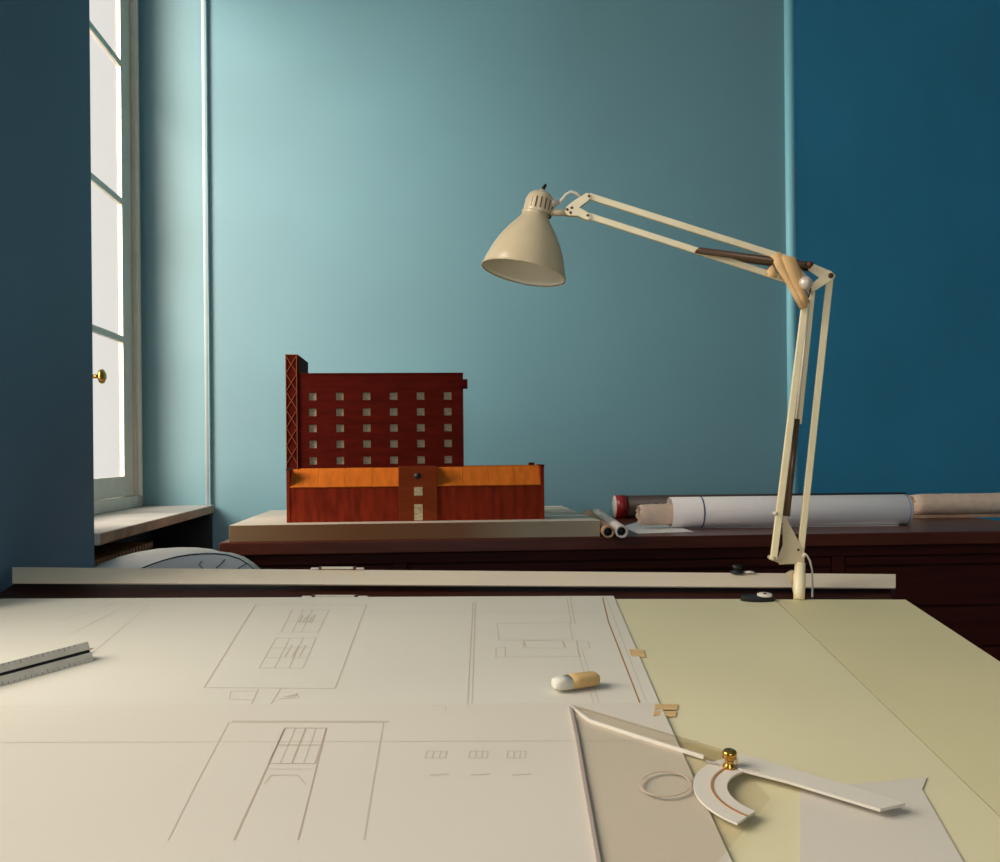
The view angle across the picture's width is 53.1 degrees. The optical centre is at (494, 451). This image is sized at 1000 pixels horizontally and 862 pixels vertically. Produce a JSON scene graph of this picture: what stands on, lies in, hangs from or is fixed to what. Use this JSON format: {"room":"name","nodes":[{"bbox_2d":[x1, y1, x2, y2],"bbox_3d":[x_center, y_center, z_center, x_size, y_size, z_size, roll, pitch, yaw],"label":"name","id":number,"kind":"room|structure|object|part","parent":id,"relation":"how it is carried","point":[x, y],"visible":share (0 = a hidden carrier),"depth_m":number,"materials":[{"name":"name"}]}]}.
{"room":"design studio","nodes":[
{"label":"design studio","id":0,"kind":"room"},
{"bbox_2d":[0,0,94,591],"bbox_3d":[-0.870,-0.642,0.309,0.280,3.700,5.937,-1,0,-4],"label":"wall","id":1,"kind":"structure","parent":0,"point":[47,458],"depth_m":1.86,"materials":[{"name":"blue paint"}]},
{"bbox_2d":[90,0,142,514],"bbox_3d":[-1.112,-0.783,2.679,0.070,1.921,1.155,-1,0,-4],"label":"window","id":2,"kind":"structure","parent":1,"relation":"in","point":[123,491],"depth_m":3.15,"materials":[{"name":"white paint"}]},
{"bbox_3d":[-1.103,-0.209,2.768,0.050,0.042,0.042,-1,0,-4],"label":"knob","id":3,"kind":"part","parent":2,"relation":"part of","materials":[{"name":"gold metal"}]},
{"bbox_2d":[113,529,158,548],"bbox_3d":[-1.104,0.707,2.679,0.120,1.005,1.155,-1,0,-4],"label":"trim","id":4,"kind":"structure","parent":1,"relation":"attached to","point":[150,536],"depth_m":3.10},
{"bbox_2d":[94,505,213,545],"bbox_3d":[-1.005,0.187,2.686,0.257,0.026,1.155,-1,0,-4],"label":"windowsill","id":5,"kind":"structure","parent":1,"relation":"attached to","point":[120,524],"depth_m":2.64,"materials":[{"name":"white paint"}]},
{"bbox_2d":[138,0,786,550],"bbox_3d":[-0.110,-0.649,3.430,2.232,3.700,0.216,-1,0,-4],"label":"wall","id":6,"kind":"structure","parent":0,"point":[367,159],"depth_m":3.34,"materials":[{"name":"teal paint"}]},
{"bbox_2d":[159,513,212,548],"bbox_3d":[-1.007,0.705,3.254,0.173,1.008,0.039,-1,0,-4],"label":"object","id":7,"kind":"structure","parent":6,"relation":"attached to","point":[197,532],"depth_m":3.24,"materials":[{"name":"black"}]},
{"bbox_2d":[201,0,211,504],"bbox_3d":[-0.952,-1.159,3.274,0.023,2.665,0.023,-1,0,-4],"label":"trim","id":8,"kind":"structure","parent":6,"relation":"attached to","point":[202,1],"depth_m":3.26,"materials":[{"name":"teal paint"}]},
{"bbox_2d":[794,0,999,520],"bbox_3d":[2.059,-0.669,4.190,2.600,3.700,0.200,-1,0,-32],"label":"wall","id":9,"kind":"structure","parent":0,"point":[897,102],"depth_m":3.74,"materials":[{"name":"blue paint"}]},
{"bbox_2d":[784,0,797,493],"bbox_3d":[1.010,-0.659,3.413,0.033,3.700,0.033,-1,0,-4],"label":"trim","id":10,"kind":"structure","parent":9,"relation":"attached to","point":[789,81],"depth_m":3.40,"materials":[{"name":"teal paint"}]},
{"bbox_3d":[0.923,1.242,1.436,5.180,0.100,8.337,-1,0,-4],"label":"floor","id":11,"kind":"structure","parent":0,"visible":0},
{"bbox_2d":[94,542,152,566],"bbox_3d":[-0.941,0.721,2.362,0.148,0.975,0.480,-1,0,-4],"label":"radiator cover","id":12,"kind":"object","parent":11,"relation":"on","point":[102,553],"visible":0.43,"depth_m":2.42,"materials":[{"name":"brown wood"}]},
{"bbox_2d":[0,565,999,861],"bbox_3d":[-0.027,0.694,1.143,1.489,1.013,1.205,-1,0,-4],"label":"table","id":13,"kind":"object","parent":11,"relation":"on","point":[848,682],"depth_m":1.25,"materials":[{"name":"beige wood"}]},
{"bbox_2d":[0,596,658,704],"bbox_3d":[-0.254,0.284,1.101,0.943,0.124,0.952,-1,0,-4],"label":"drawing","id":14,"kind":"object","parent":13,"relation":"on","point":[463,649],"visible":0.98,"depth_m":1.30,"materials":[{"name":"paper"}]},
{"bbox_2d":[0,641,93,685],"bbox_3d":[-0.580,0.261,1.185,0.026,0.042,0.208,-1,0,39],"label":"ruler","id":15,"kind":"object","parent":14,"relation":"on","point":[32,666],"visible":1,"depth_m":1.21,"materials":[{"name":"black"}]},
{"bbox_2d":[0,703,731,861],"bbox_3d":[-0.249,0.312,0.864,0.920,0.072,0.497,-1,0,-1],"label":"sheet","id":16,"kind":"object","parent":14,"relation":"on","point":[433,782],"visible":1,"depth_m":0.91,"materials":[{"name":"paper"}]},
{"bbox_2d":[653,711,676,716],"bbox_3d":[0.186,0.285,1.089,0.034,0.005,0.014,-1,0,-17],"label":"tape","id":17,"kind":"object","parent":16,"relation":"attached to","point":[656,713],"visible":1,"depth_m":1.09,"materials":[{"name":"beige paper"}]},
{"bbox_2d":[655,704,677,709],"bbox_3d":[0.190,0.283,1.109,0.036,0.005,0.014,-1,0,-17],"label":"tape","id":18,"kind":"object","parent":16,"relation":"attached to","point":[657,706],"visible":1,"depth_m":1.11,"materials":[{"name":"beige paper"}]},
{"bbox_2d":[569,705,904,861],"bbox_3d":[0.209,0.302,0.930,0.286,0.050,0.371,-1,0,-4],"label":"square","id":19,"kind":"object","parent":16,"relation":"on","point":[710,783],"visible":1,"depth_m":0.91,"materials":[{"name":"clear plastic"}]},
{"bbox_3d":[0.289,0.301,0.911,0.157,0.018,0.033,-1,0,37],"label":"swing arm","id":20,"kind":"part","parent":19,"relation":"part of","materials":[{"name":"beige plastic"}]},
{"bbox_2d":[551,671,599,689],"bbox_3d":[0.094,0.266,1.164,0.058,0.017,0.021,-1,0,-22],"label":"eraser","id":21,"kind":"object","parent":14,"relation":"on","point":[572,681],"visible":1,"depth_m":1.16,"materials":[{"name":"beige rubber"}]},
{"bbox_2d":[629,649,644,656],"bbox_3d":[0.184,0.260,1.295,0.019,0.006,0.030,-1,0,3],"label":"tape","id":22,"kind":"object","parent":14,"relation":"attached to","point":[634,652],"visible":1,"depth_m":1.29,"materials":[{"name":"beige paper"}]},
{"bbox_2d":[302,594,367,596],"bbox_3d":[-0.251,0.226,1.567,0.104,0.006,0.007,-1,0,0],"label":"clip","id":23,"kind":"object","parent":13,"relation":"on","point":[313,595],"visible":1,"depth_m":1.56,"materials":[{"name":"beige"}]},
{"bbox_3d":[-0.251,0.226,1.567,0.062,0.005,0.006,-1,0,0],"label":"plate","id":24,"kind":"part","parent":23,"relation":"part of","materials":[{"name":"beige"}]},
{"bbox_2d":[311,566,363,569],"bbox_3d":[-0.266,0.196,1.688,0.090,0.006,0.007,-1,0,0],"label":"clip","id":25,"kind":"object","parent":13,"relation":"on","point":[319,567],"visible":1,"depth_m":1.69,"materials":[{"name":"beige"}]},
{"bbox_3d":[-0.266,0.196,1.688,0.054,0.005,0.006,-1,0,0],"label":"plate","id":26,"kind":"part","parent":25,"relation":"part of","materials":[{"name":"beige"}]},
{"bbox_3d":[-0.069,0.208,1.654,1.493,0.040,0.077,-1,0,0],"label":"rail","id":27,"kind":"part","parent":13,"relation":"part of","materials":[{"name":"beige metal"}]},
{"bbox_2d":[481,184,834,599],"bbox_3d":[0.258,-0.053,1.555,0.557,0.746,0.135,-1,0,4],"label":"desk lamp","id":28,"kind":"object","parent":13,"relation":"attached to","point":[527,251],"visible":0.98,"depth_m":1.57,"materials":[{"name":"beige metal"}]},
{"bbox_3d":[0.045,-0.325,1.572,0.130,0.114,0.132,-1,0,-4],"label":"lamp shade","id":29,"kind":"part","parent":28,"relation":"part of","materials":[{"name":"beige metal"}]},
{"bbox_3d":[0.101,-0.376,1.572,0.027,0.012,0.010,-1,0,0],"label":"neck rod","id":30,"kind":"part","parent":28,"relation":"part of","materials":[{"name":"beige metal"}]},
{"bbox_3d":[0.477,0.202,1.565,0.020,0.059,0.031,-1,0,17],"label":"post","id":31,"kind":"part","parent":28,"relation":"part of","materials":[{"name":"beige metal"}]},
{"bbox_3d":[0.485,-0.146,1.573,0.025,0.188,0.004,-1,0,-4],"label":"spring rod","id":32,"kind":"part","parent":28,"relation":"part of","materials":[{"name":"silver metal"}]},
{"bbox_3d":[0.482,-0.262,1.552,0.022,0.022,0.022,-1,0,-4],"label":"tension knob","id":33,"kind":"part","parent":28,"relation":"part of","materials":[{"name":"silver metal"}]},
{"bbox_3d":[0.500,0.206,1.583,0.011,0.099,0.045,-1,0,35],"label":"power cord","id":34,"kind":"part","parent":28,"relation":"part of","materials":[{"name":"beige plastic"}]},
{"bbox_3d":[0.506,-0.273,1.565,0.053,0.043,0.003,-1,0,0],"label":"elbow plate","id":35,"kind":"part","parent":28,"relation":"part of","materials":[{"name":"beige metal"}]},
{"bbox_3d":[0.407,0.197,1.682,0.022,0.014,0.022,-1,0,-4],"label":"knob","id":36,"kind":"part","parent":13,"relation":"part of","materials":[{"name":"black"}]},
{"bbox_3d":[0.416,0.197,1.683,0.040,0.014,0.022,-1,0,-4],"label":"roller knob","id":37,"kind":"part","parent":13,"relation":"part of","materials":[{"name":"black plastic"}]},
{"bbox_3d":[0.407,0.225,1.548,0.053,0.013,0.024,-1,0,-4],"label":"roller knob","id":38,"kind":"part","parent":13,"relation":"part of","materials":[{"name":"black plastic"}]},
{"bbox_2d":[800,777,963,861],"bbox_3d":[0.316,0.319,0.840,0.134,0.026,0.236,-1,0,12],"label":"paper sheet","id":39,"kind":"object","parent":13,"relation":"on","point":[832,829],"visible":1,"depth_m":0.84,"materials":[{"name":"white paper"}]},
{"bbox_2d":[219,514,999,660],"bbox_3d":[0.412,0.708,2.987,2.273,0.976,0.748,-1,0,-4],"label":"cabinet","id":40,"kind":"object","parent":11,"relation":"on","point":[948,569],"visible":0.14,"depth_m":2.65,"materials":[{"name":"brown wood"}]},
{"bbox_3d":[-0.456,0.305,2.575,0.381,0.022,0.008,-1,0,-4],"label":"drawer","id":41,"kind":"part","parent":40,"relation":"part of","materials":[{"name":"brown wood"}]},
{"bbox_2d":[229,506,599,541],"bbox_3d":[-0.226,0.203,2.927,0.956,0.045,0.684,-1,0,-4],"label":"base","id":42,"kind":"object","parent":40,"relation":"on","point":[559,521],"visible":0.73,"depth_m":2.59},
{"bbox_2d":[285,354,544,522],"bbox_3d":[-0.222,-0.041,2.800,0.691,0.448,0.288,-1,0,-4],"label":"model","id":43,"kind":"object","parent":42,"relation":"on","point":[361,447],"visible":1,"depth_m":2.69},
{"bbox_2d":[583,509,614,537],"bbox_3d":[0.299,0.205,2.935,0.031,0.031,0.744,-1,0,1],"label":"cardboard tube","id":44,"kind":"object","parent":40,"relation":"on","point":[606,530],"visible":0.84,"depth_m":2.60,"materials":[{"name":"beige cardboard"}]},
{"bbox_2d":[593,509,627,537],"bbox_3d":[0.332,0.204,2.934,0.033,0.033,0.749,-1,0,1],"label":"cardboard tube","id":45,"kind":"object","parent":40,"relation":"on","point":[620,530],"visible":0.84,"depth_m":2.66,"materials":[{"name":"beige"}]},
{"bbox_3d":[0.335,0.298,2.631,1.124,0.022,0.008,-1,0,-4],"label":"drawer","id":46,"kind":"part","parent":40,"relation":"part of","materials":[{"name":"brown wood"}]},
{"bbox_3d":[0.433,0.268,2.636,2.237,0.028,0.012,-1,0,-4],"label":"rail","id":47,"kind":"part","parent":40,"relation":"part of","materials":[{"name":"brown wood"}]},
{"bbox_3d":[0.335,0.367,2.631,1.124,0.105,0.008,-1,0,-4],"label":"drawer","id":48,"kind":"part","parent":40,"relation":"part of","materials":[{"name":"brown wood"}]},
{"bbox_2d":[612,492,907,517],"bbox_3d":[0.895,0.177,3.364,0.999,0.077,0.077,-1,0,-4],"label":"tube","id":49,"kind":"object","parent":40,"relation":"on","point":[623,506],"visible":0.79,"depth_m":3.32,"materials":[{"name":"red"}]},
{"bbox_2d":[625,522,898,533],"bbox_3d":[0.803,0.216,2.957,0.870,0.001,0.461,-1,0,-4],"label":"paper sheet","id":50,"kind":"object","parent":40,"relation":"on","point":[638,528],"visible":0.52,"depth_m":2.88,"materials":[{"name":"white paper"}]},
{"bbox_2d":[667,494,913,527],"bbox_3d":[0.854,0.171,2.902,0.704,0.089,0.089,-1,0,-4],"label":"paper roll","id":51,"kind":"object","parent":50,"relation":"on","point":[884,509],"visible":0.91,"depth_m":2.87,"materials":[{"name":"white paper"}]},
{"bbox_2d":[635,503,673,524],"bbox_3d":[0.485,0.180,2.878,0.154,0.066,0.066,-1,0,-4],"label":"roll","id":52,"kind":"object","parent":51,"relation":"in","point":[647,514],"visible":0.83,"depth_m":2.85,"materials":[{"name":"beige paper"}]},
{"bbox_3d":[1.224,0.359,2.693,0.578,0.105,0.008,-1,0,-4],"label":"drawer","id":53,"kind":"part","parent":40,"relation":"part of","materials":[{"name":"brown wood"}]},
{"bbox_3d":[1.224,0.290,2.693,0.578,0.022,0.008,-1,0,-4],"label":"drawer","id":54,"kind":"part","parent":40,"relation":"part of","materials":[{"name":"brown wood"}]},
{"bbox_2d":[913,514,999,517],"bbox_3d":[1.491,0.205,3.211,0.363,0.010,0.016,-1,0,-3],"label":"batten","id":55,"kind":"object","parent":40,"relation":"on","point":[932,515],"visible":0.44,"depth_m":3.20,"materials":[{"name":"brown wood"}]},
{"bbox_2d":[909,493,999,514],"bbox_3d":[1.538,0.166,3.220,0.418,0.068,0.068,-1,0,-4],"label":"roll","id":56,"kind":"object","parent":55,"relation":"on","point":[943,503],"visible":0.91,"depth_m":3.19,"materials":[{"name":"beige paper"}]},
{"bbox_3d":[1.225,0.470,2.693,0.578,0.105,0.008,-1,0,-4],"label":"drawer","id":57,"kind":"part","parent":40,"relation":"part of","materials":[{"name":"brown wood"}]},
{"bbox_3d":[1.226,0.582,2.693,0.578,0.105,0.008,-1,0,-4],"label":"drawer","id":58,"kind":"part","parent":40,"relation":"part of","materials":[{"name":"brown wood"}]},
{"bbox_3d":[-0.664,0.764,2.085,0.330,0.885,0.190,-1,0,-4],"label":"stool","id":59,"kind":"object","parent":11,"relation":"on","visible":0},
{"bbox_2d":[95,547,219,567],"bbox_3d":[-0.688,0.259,2.095,0.369,0.106,0.130,-1,0,0],"label":"sheet","id":60,"kind":"object","parent":59,"relation":"on","point":[140,559],"visible":0.25,"depth_m":2.13,"materials":[{"name":"white paper"}]},
{"bbox_2d":[142,552,259,568],"bbox_3d":[-0.590,0.259,1.999,0.236,0.115,0.042,-1,0,0],"label":"drawing","id":61,"kind":"object","parent":59,"relation":"on","point":[199,560],"visible":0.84,"depth_m":1.99,"materials":[{"name":"white paper"}]}
]}

